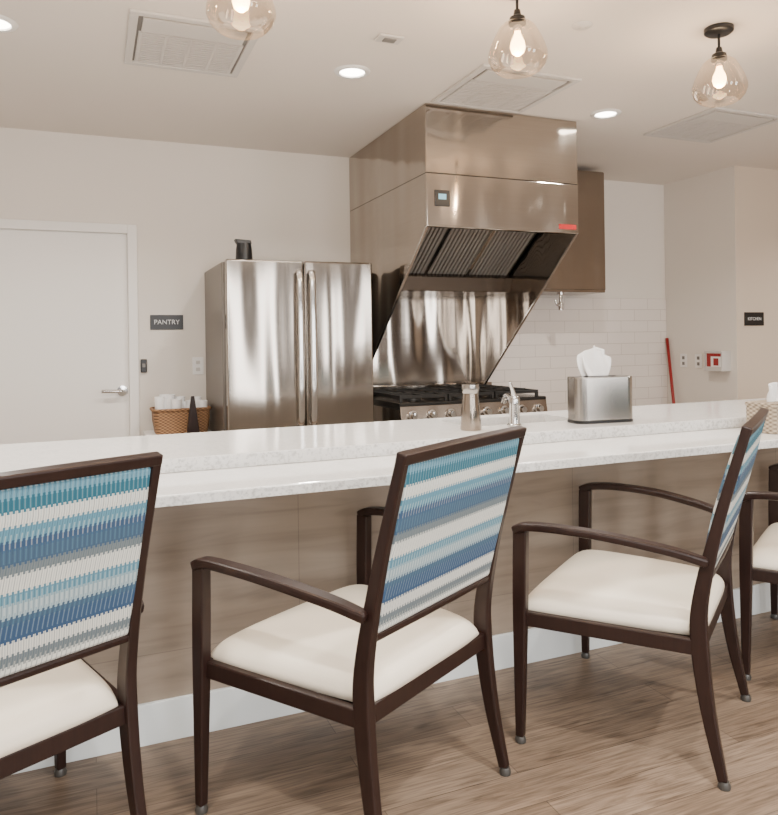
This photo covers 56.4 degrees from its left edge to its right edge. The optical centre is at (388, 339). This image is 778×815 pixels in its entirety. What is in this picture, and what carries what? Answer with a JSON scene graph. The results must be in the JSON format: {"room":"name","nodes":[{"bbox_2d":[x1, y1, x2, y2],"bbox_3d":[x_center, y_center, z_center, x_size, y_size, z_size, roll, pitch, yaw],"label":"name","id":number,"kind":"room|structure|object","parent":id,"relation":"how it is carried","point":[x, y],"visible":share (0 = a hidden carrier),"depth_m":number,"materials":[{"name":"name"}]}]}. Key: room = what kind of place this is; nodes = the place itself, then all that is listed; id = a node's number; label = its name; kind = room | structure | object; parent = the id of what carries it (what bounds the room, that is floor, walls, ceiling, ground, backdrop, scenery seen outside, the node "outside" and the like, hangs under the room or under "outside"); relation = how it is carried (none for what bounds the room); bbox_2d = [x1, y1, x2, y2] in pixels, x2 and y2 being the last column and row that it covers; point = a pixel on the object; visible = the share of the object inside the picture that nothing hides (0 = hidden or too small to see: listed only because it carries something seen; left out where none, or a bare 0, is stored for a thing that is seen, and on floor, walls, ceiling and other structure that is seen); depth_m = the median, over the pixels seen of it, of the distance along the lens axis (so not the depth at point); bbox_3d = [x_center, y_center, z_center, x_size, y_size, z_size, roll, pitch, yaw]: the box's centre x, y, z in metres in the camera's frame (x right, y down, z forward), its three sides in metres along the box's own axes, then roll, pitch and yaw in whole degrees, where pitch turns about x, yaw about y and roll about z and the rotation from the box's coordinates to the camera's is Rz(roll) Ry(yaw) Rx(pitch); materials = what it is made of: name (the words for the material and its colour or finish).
{"room":"care facility","nodes":[
{"label":"care facility","id":0,"kind":"room"},
{"bbox_2d":[0,127,664,435],"bbox_3d":[-1.078,0.006,5.223,7.988,2.740,0.150,-1,0,-22],"label":"wall","id":1,"kind":"structure","parent":0,"point":[188,204],"depth_m":5.03,"materials":[{"name":"beige paint"}]},
{"bbox_2d":[0,219,139,436],"bbox_3d":[-2.176,0.312,4.732,1.025,2.160,0.118,-1,0,-22],"label":"door frame","id":2,"kind":"structure","parent":1,"relation":"in","point":[130,230],"depth_m":4.86,"materials":[{"name":"white paint"}]},
{"bbox_2d":[0,229,129,443],"bbox_3d":[-2.180,0.339,4.743,0.905,2.094,0.045,-1,0,-22],"label":"door slab","id":3,"kind":"structure","parent":2,"relation":"attached to","point":[64,337],"depth_m":4.74,"materials":[{"name":"white paint"}]},
{"bbox_2d":[102,389,123,392],"bbox_3d":[-1.833,0.340,4.815,0.142,0.028,0.067,-1,0,-22],"label":"lever","id":4,"kind":"object","parent":3,"relation":"attached to","point":[121,390],"visible":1,"depth_m":4.79,"materials":[{"name":"silver metal"}]},
{"bbox_2d":[117,386,127,395],"bbox_3d":[-1.792,0.341,4.871,0.068,0.068,0.014,-1,0,-22],"label":"rose","id":5,"kind":"object","parent":3,"relation":"attached to","point":[119,387],"visible":0.66,"depth_m":4.87,"materials":[{"name":"silver metal"}]},
{"bbox_2d":[140,359,146,372],"bbox_3d":[-1.654,0.174,4.891,0.040,0.090,0.024,-1,0,-22],"label":"card reader","id":6,"kind":"object","parent":1,"relation":"attached to","point":[143,361],"visible":1,"depth_m":4.88,"materials":[{"name":"black plastic"}]},
{"bbox_2d":[150,315,182,329],"bbox_3d":[-1.519,-0.121,4.956,0.217,0.100,0.010,-1,0,-22],"label":"sign","id":7,"kind":"object","parent":1,"relation":"attached to","point":[157,322],"visible":1,"depth_m":4.95,"materials":[{"name":"black plastic"}]},
{"bbox_2d":[192,357,203,374],"bbox_3d":[-1.326,0.179,5.033,0.075,0.120,0.010,-1,0,-22],"label":"wall outlet","id":8,"kind":"object","parent":1,"relation":"attached to","point":[197,362],"visible":1,"depth_m":5.03,"materials":[{"name":"white plastic"}]},
{"bbox_2d":[349,103,578,385],"bbox_3d":[0.463,-0.490,5.042,1.074,1.787,1.358,-1,0,-22],"label":"range hood","id":9,"kind":"object","parent":1,"relation":"attached to","point":[463,218],"visible":0.92,"depth_m":4.82,"materials":[{"name":"silver metal"}]},
{"bbox_2d":[541,170,605,294],"bbox_3d":[1.334,-0.869,5.918,0.760,0.980,0.392,-1,0,-22],"label":"upper cabinet","id":10,"kind":"object","parent":1,"relation":"attached to","point":[581,271],"visible":0.35,"depth_m":5.81,"materials":[{"name":"brown wood"}]},
{"bbox_2d":[554,292,563,309],"bbox_3d":[1.361,-0.309,5.819,0.096,0.142,0.056,-1,0,-22],"label":"hook","id":11,"kind":"object","parent":10,"relation":"attached to","point":[560,304],"visible":1,"depth_m":5.81,"materials":[{"name":"silver metal"}]},
{"bbox_2d":[488,297,666,410],"bbox_3d":[1.630,0.421,6.250,1.966,1.570,0.010,-1,0,-22],"label":"tile backsplash","id":12,"kind":"structure","parent":1,"relation":"attached to","point":[543,353],"depth_m":6.27,"materials":[{"name":"white tile"}]},
{"bbox_2d":[0,0,777,184],"bbox_3d":[1.656,-1.454,1.835,10.500,0.100,8.515,-1,0,-22],"label":"ceiling","id":13,"kind":"structure","parent":0,"point":[63,69],"depth_m":3.73,"materials":[{"name":"beige paint"}]},
{"bbox_2d":[0,15,18,31],"bbox_3d":[-1.683,-1.350,3.090,0.188,0.009,0.188,-1,0,-22],"label":"recessed light","id":14,"kind":"object","parent":13,"relation":"in","point":[7,24],"visible":1,"depth_m":3.11,"materials":[{"name":"white"}]},
{"bbox_2d":[124,8,262,77],"bbox_3d":[-0.925,-1.359,3.364,0.550,0.014,0.610,-1,0,-22],"label":"ceiling vent","id":15,"kind":"object","parent":13,"relation":"in","point":[154,39],"depth_m":3.32,"materials":[{"name":"white metal"}]},
{"bbox_2d":[206,0,275,39],"bbox_3d":[-0.499,-1.206,2.441,0.232,0.332,0.232,-1,0,-22],"label":"pendant light","id":16,"kind":"object","parent":13,"relation":"hanging from","point":[241,6],"visible":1,"depth_m":2.43,"materials":[{"name":"clear glass"}]},
{"bbox_2d":[334,64,369,78],"bbox_3d":[-0.189,-1.372,3.716,0.188,0.009,0.188,-1,0,-22],"label":"recessed light","id":17,"kind":"object","parent":13,"relation":"in","point":[352,71],"visible":1,"depth_m":3.71,"materials":[{"name":"white"}]},
{"bbox_2d":[374,33,403,44],"bbox_3d":[0.001,-1.371,3.308,0.120,0.017,0.080,-1,0,-22],"label":"ceiling sensor","id":18,"kind":"object","parent":13,"relation":"attached to","point":[382,37],"depth_m":3.29,"materials":[{"name":"white plastic"}]},
{"bbox_2d":[431,64,581,113],"bbox_3d":[0.634,-1.382,4.028,0.600,0.014,0.610,-1,0,-22],"label":"ceiling vent","id":19,"kind":"object","parent":13,"relation":"in","point":[482,88],"depth_m":3.99,"materials":[{"name":"white metal"}]},
{"bbox_2d":[488,0,547,78],"bbox_3d":[0.506,-1.221,2.855,0.232,0.332,0.232,-1,0,-22],"label":"pendant light","id":20,"kind":"object","parent":13,"relation":"hanging from","point":[517,20],"visible":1,"depth_m":2.84,"materials":[{"name":"clear glass"}]},
{"bbox_2d":[513,23,521,32],"bbox_3d":[0.506,-1.226,2.855,0.036,0.030,0.036,-1,0,-22],"label":"socket","id":21,"kind":"object","parent":20,"relation":"attached to","point":[517,27],"depth_m":2.84,"materials":[{"name":"silver metal"}]},
{"bbox_2d":[572,21,592,30],"bbox_3d":[0.855,-1.384,3.205,0.090,0.016,0.090,-1,0,-22],"label":"smoke detector","id":22,"kind":"object","parent":13,"relation":"attached to","point":[581,25],"visible":1,"depth_m":3.19,"materials":[{"name":"grey plastic"}]},
{"bbox_2d":[590,109,621,118],"bbox_3d":[1.337,-1.394,4.475,0.188,0.009,0.188,-1,0,-22],"label":"recessed light","id":23,"kind":"object","parent":13,"relation":"in","point":[603,113],"visible":1,"depth_m":4.47,"materials":[{"name":"white"}]},
{"bbox_2d":[643,106,777,143],"bbox_3d":[2.125,-1.404,4.767,0.600,0.014,0.620,-1,0,-22],"label":"ceiling vent","id":24,"kind":"object","parent":13,"relation":"in","point":[714,124],"depth_m":4.73,"materials":[{"name":"white metal"}]},
{"bbox_2d":[692,22,747,107],"bbox_3d":[1.484,-1.235,3.258,0.232,0.332,0.232,-1,0,-22],"label":"pendant light","id":25,"kind":"object","parent":13,"relation":"hanging from","point":[717,31],"visible":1,"depth_m":3.24,"materials":[{"name":"clear glass"}]},
{"bbox_2d":[715,59,723,67],"bbox_3d":[1.484,-1.241,3.258,0.036,0.030,0.036,-1,0,-22],"label":"socket","id":26,"kind":"object","parent":25,"relation":"attached to","point":[719,63],"depth_m":3.25,"materials":[{"name":"silver metal"}]},
{"bbox_2d":[0,611,777,814],"bbox_3d":[1.698,1.385,1.835,10.500,0.100,8.515,-1,0,-22],"label":"floor","id":27,"kind":"structure","parent":0,"point":[618,730],"depth_m":2.36,"materials":[{"name":"brown wood"}]},
{"bbox_2d":[0,451,162,814],"bbox_3d":[-1.027,0.827,1.785,0.735,1.095,0.814,-1,0,41],"label":"dining chair","id":28,"kind":"object","parent":27,"relation":"on","point":[75,536],"visible":1,"depth_m":1.71,"materials":[{"name":"fabric"}]},
{"bbox_2d":[0,467,150,677],"bbox_3d":[-0.818,0.530,1.603,0.141,0.446,0.578,-1,0,41],"label":"chair backrest","id":29,"kind":"object","parent":28,"relation":"on","point":[73,544],"depth_m":1.67,"materials":[{"name":"fabric"}]},
{"bbox_2d":[143,429,212,435],"bbox_3d":[-1.376,0.993,4.762,0.418,0.775,0.425,-1,0,-22],"label":"side table","id":30,"kind":"object","parent":27,"relation":"on","point":[145,432],"visible":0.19,"depth_m":4.77,"materials":[{"name":"white"}]},
{"bbox_2d":[150,394,211,434],"bbox_3d":[-1.372,0.481,4.775,0.380,0.248,0.240,-1,0,-22],"label":"wicker basket","id":31,"kind":"object","parent":30,"relation":"on","point":[170,413],"visible":0.88,"depth_m":4.69,"materials":[{"name":"brown wicker"}]},
{"bbox_2d":[154,396,164,408],"bbox_3d":[-1.497,0.482,4.737,0.068,0.224,0.068,-1,0,-22],"label":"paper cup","id":32,"kind":"object","parent":31,"relation":"on","point":[159,401],"depth_m":4.71,"materials":[{"name":"white paper"}]},
{"bbox_2d":[159,394,169,408],"bbox_3d":[-1.473,0.476,4.765,0.068,0.236,0.068,-1,0,-22],"label":"rolled napkin","id":33,"kind":"object","parent":31,"relation":"on","point":[164,399],"depth_m":4.74,"materials":[{"name":"white paper"}]},
{"bbox_2d":[166,394,174,408],"bbox_3d":[-1.440,0.476,4.773,0.068,0.235,0.068,-1,0,-22],"label":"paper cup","id":34,"kind":"object","parent":31,"relation":"on","point":[168,396],"depth_m":4.74,"materials":[{"name":"white paper"}]},
{"bbox_2d":[171,399,181,408],"bbox_3d":[-1.382,0.489,4.720,0.068,0.208,0.068,-1,0,-22],"label":"paper cup","id":35,"kind":"object","parent":31,"relation":"on","point":[175,403],"depth_m":4.69,"materials":[{"name":"white paper"}]},
{"bbox_2d":[175,396,184,407],"bbox_3d":[-1.387,0.484,4.817,0.068,0.219,0.068,-1,0,-22],"label":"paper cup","id":36,"kind":"object","parent":31,"relation":"on","point":[176,397],"depth_m":4.79,"materials":[{"name":"white paper"}]},
{"bbox_2d":[186,400,189,407],"bbox_3d":[-1.308,0.495,4.798,0.068,0.195,0.068,-1,0,-22],"label":"paper cup","id":37,"kind":"object","parent":31,"relation":"on","point":[187,401],"depth_m":4.77,"materials":[{"name":"white paper"}]},
{"bbox_2d":[195,396,200,406],"bbox_3d":[-1.280,0.484,4.817,0.068,0.214,0.068,-1,0,-22],"label":"paper cup","id":38,"kind":"object","parent":31,"relation":"on","point":[197,398],"depth_m":4.79,"materials":[{"name":"white paper"}]},
{"bbox_2d":[197,400,207,406],"bbox_3d":[-1.229,0.494,4.781,0.068,0.193,0.068,-1,0,-22],"label":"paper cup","id":39,"kind":"object","parent":31,"relation":"on","point":[200,403],"depth_m":4.76,"materials":[{"name":"white paper"}]},
{"bbox_2d":[185,396,199,432],"bbox_3d":[-1.253,0.480,4.632,0.100,0.244,0.075,-1,0,-22],"label":"holder","id":40,"kind":"object","parent":30,"relation":"on","point":[192,426],"visible":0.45,"depth_m":4.62,"materials":[{"name":"black metal"}]},
{"bbox_2d":[205,259,373,431],"bbox_3d":[-0.670,0.440,4.834,0.947,1.860,0.871,-1,0,-22],"label":"refrigerator","id":41,"kind":"object","parent":27,"relation":"on","point":[289,343],"visible":0.7,"depth_m":4.47,"materials":[{"name":"grey metal"}]},
{"bbox_2d":[234,239,252,259],"bbox_3d":[-0.922,-0.557,4.599,0.112,0.159,0.108,-1,0,-22],"label":"pitcher","id":42,"kind":"object","parent":41,"relation":"on","point":[243,247],"visible":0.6,"depth_m":4.56,"materials":[{"name":"black plastic"}]},
{"bbox_2d":[190,425,526,814],"bbox_3d":[-0.048,0.813,2.188,0.735,1.095,0.814,-1,0,38],"label":"dining chair","id":43,"kind":"object","parent":27,"relation":"on","point":[368,647],"visible":1,"depth_m":2.01,"materials":[{"name":"fabric"}]},
{"bbox_2d":[378,438,518,632],"bbox_3d":[0.170,0.515,2.017,0.141,0.446,0.578,-1,0,38],"label":"cushion","id":44,"kind":"object","parent":43,"relation":"on","point":[444,543],"depth_m":1.96,"materials":[{"name":"fabric"}]},
{"bbox_2d":[0,398,777,774],"bbox_3d":[0.017,0.885,3.074,6.790,0.950,1.118,-1,0,-22],"label":"kitchen island","id":45,"kind":"object","parent":27,"relation":"on","point":[283,501],"depth_m":2.77,"materials":[{"name":"white stone"}]},
{"bbox_2d":[460,384,481,430],"bbox_3d":[0.368,0.301,3.265,0.096,0.208,0.096,-1,0,-22],"label":"shaker","id":46,"kind":"object","parent":45,"relation":"on","point":[470,410],"visible":1,"depth_m":3.23,"materials":[{"name":"silver metal"}]},
{"bbox_2d":[501,381,521,426],"bbox_3d":[0.576,0.295,3.439,0.068,0.213,0.197,-1,0,-6],"label":"sink faucet","id":47,"kind":"object","parent":45,"relation":"on","point":[513,400],"visible":0.94,"depth_m":3.35,"materials":[{"name":"silver metal"}]},
{"bbox_2d":[567,346,632,423],"bbox_3d":[1.021,0.211,3.513,0.316,0.369,0.140,-1,0,-16],"label":"tissue box","id":48,"kind":"object","parent":45,"relation":"on","point":[595,396],"visible":1,"depth_m":3.46,"materials":[{"name":"silver metal"}]},
{"bbox_2d":[745,382,777,433],"bbox_3d":[1.844,0.317,3.462,0.268,0.232,0.158,-1,0,-32],"label":"basket","id":49,"kind":"object","parent":45,"relation":"on","point":[771,402],"visible":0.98,"depth_m":3.40,"materials":[{"name":"beige wicker"}]},
{"bbox_2d":[373,382,546,421],"bbox_3d":[0.462,0.848,5.272,1.134,1.010,0.863,-1,0,-22],"label":"gas range","id":50,"kind":"object","parent":27,"relation":"on","point":[422,401],"visible":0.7,"depth_m":5.00,"materials":[{"name":"silver metal"}]},
{"bbox_2d":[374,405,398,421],"bbox_3d":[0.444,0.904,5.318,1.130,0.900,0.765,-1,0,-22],"label":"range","id":51,"kind":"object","parent":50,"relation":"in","point":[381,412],"depth_m":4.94,"materials":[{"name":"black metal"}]},
{"bbox_2d":[373,393,545,409],"bbox_3d":[0.443,0.431,5.304,1.134,0.045,0.795,-1,0,-22],"label":"cooktop","id":52,"kind":"object","parent":50,"relation":"in","point":[493,401],"depth_m":4.97,"materials":[{"name":"silver metal"}]},
{"bbox_2d":[511,407,768,791],"bbox_3d":[0.929,0.799,2.581,0.735,1.095,0.814,-1,0,32],"label":"dining chair","id":53,"kind":"object","parent":27,"relation":"on","point":[605,595],"visible":1,"depth_m":2.40,"materials":[{"name":"white fabric"}]},
{"bbox_2d":[706,421,764,566],"bbox_3d":[1.163,0.501,2.434,0.141,0.446,0.578,-1,0,32],"label":"cushion","id":54,"kind":"object","parent":53,"relation":"on","point":[729,530],"depth_m":2.33,"materials":[{"name":"fabric"}]},
{"bbox_2d":[665,338,674,403],"bbox_3d":[2.498,0.653,6.462,0.205,1.342,0.243,-1,0,-22],"label":"broom","id":55,"kind":"object","parent":27,"relation":"on","point":[667,339],"visible":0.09,"depth_m":6.54,"materials":[{"name":"red plastic"}]},
{"bbox_2d":[739,463,777,680],"bbox_3d":[1.906,0.785,2.969,0.735,1.095,0.814,-1,0,36],"label":"dining chair","id":56,"kind":"object","parent":27,"relation":"on","point":[758,562],"visible":0.94,"depth_m":2.86,"materials":[{"name":"brown wood"}]},
{"bbox_2d":[664,169,725,403],"bbox_3d":[2.714,-0.049,6.346,0.120,2.740,0.665,-1,0,-22],"label":"wall","id":57,"kind":"structure","parent":0,"point":[693,206],"depth_m":6.30,"materials":[{"name":"beige paint"}]},
{"bbox_2d":[680,354,686,366],"bbox_3d":[2.612,0.182,6.430,0.010,0.120,0.076,-1,0,-22],"label":"wall outlet","id":58,"kind":"object","parent":57,"relation":"attached to","point":[683,357],"visible":1,"depth_m":6.43,"materials":[{"name":"white plastic"}]},
{"bbox_2d":[695,354,701,367],"bbox_3d":[2.677,0.181,6.272,0.010,0.120,0.076,-1,0,-22],"label":"wall outlet","id":59,"kind":"object","parent":57,"relation":"attached to","point":[698,357],"visible":1,"depth_m":6.27,"materials":[{"name":"white plastic"}]},
{"bbox_2d":[704,351,730,370],"bbox_3d":[2.728,0.173,6.023,0.104,0.165,0.180,-1,0,-22],"label":"dispenser","id":60,"kind":"object","parent":57,"relation":"attached to","point":[714,360],"visible":1,"depth_m":5.96,"materials":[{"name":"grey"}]},
{"bbox_2d":[722,166,737,399],"bbox_3d":[2.809,-0.051,5.960,0.001,2.740,0.120,-1,0,-22],"label":"wall","id":61,"kind":"structure","parent":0,"point":[728,181],"depth_m":5.96,"materials":[{"name":"white paint"}]},
{"bbox_2d":[734,166,777,399],"bbox_3d":[4.025,-0.068,6.462,2.631,2.740,0.120,-1,0,-22],"label":"wall","id":62,"kind":"structure","parent":0,"point":[756,189],"depth_m":5.99,"materials":[{"name":"beige paint"}]},
{"bbox_2d":[744,312,763,325],"bbox_3d":[3.009,-0.174,5.973,0.215,0.110,0.010,-1,0,-22],"label":"kitchen sign","id":63,"kind":"object","parent":62,"relation":"attached to","point":[750,318],"visible":1,"depth_m":5.97,"materials":[{"name":"black plastic"}]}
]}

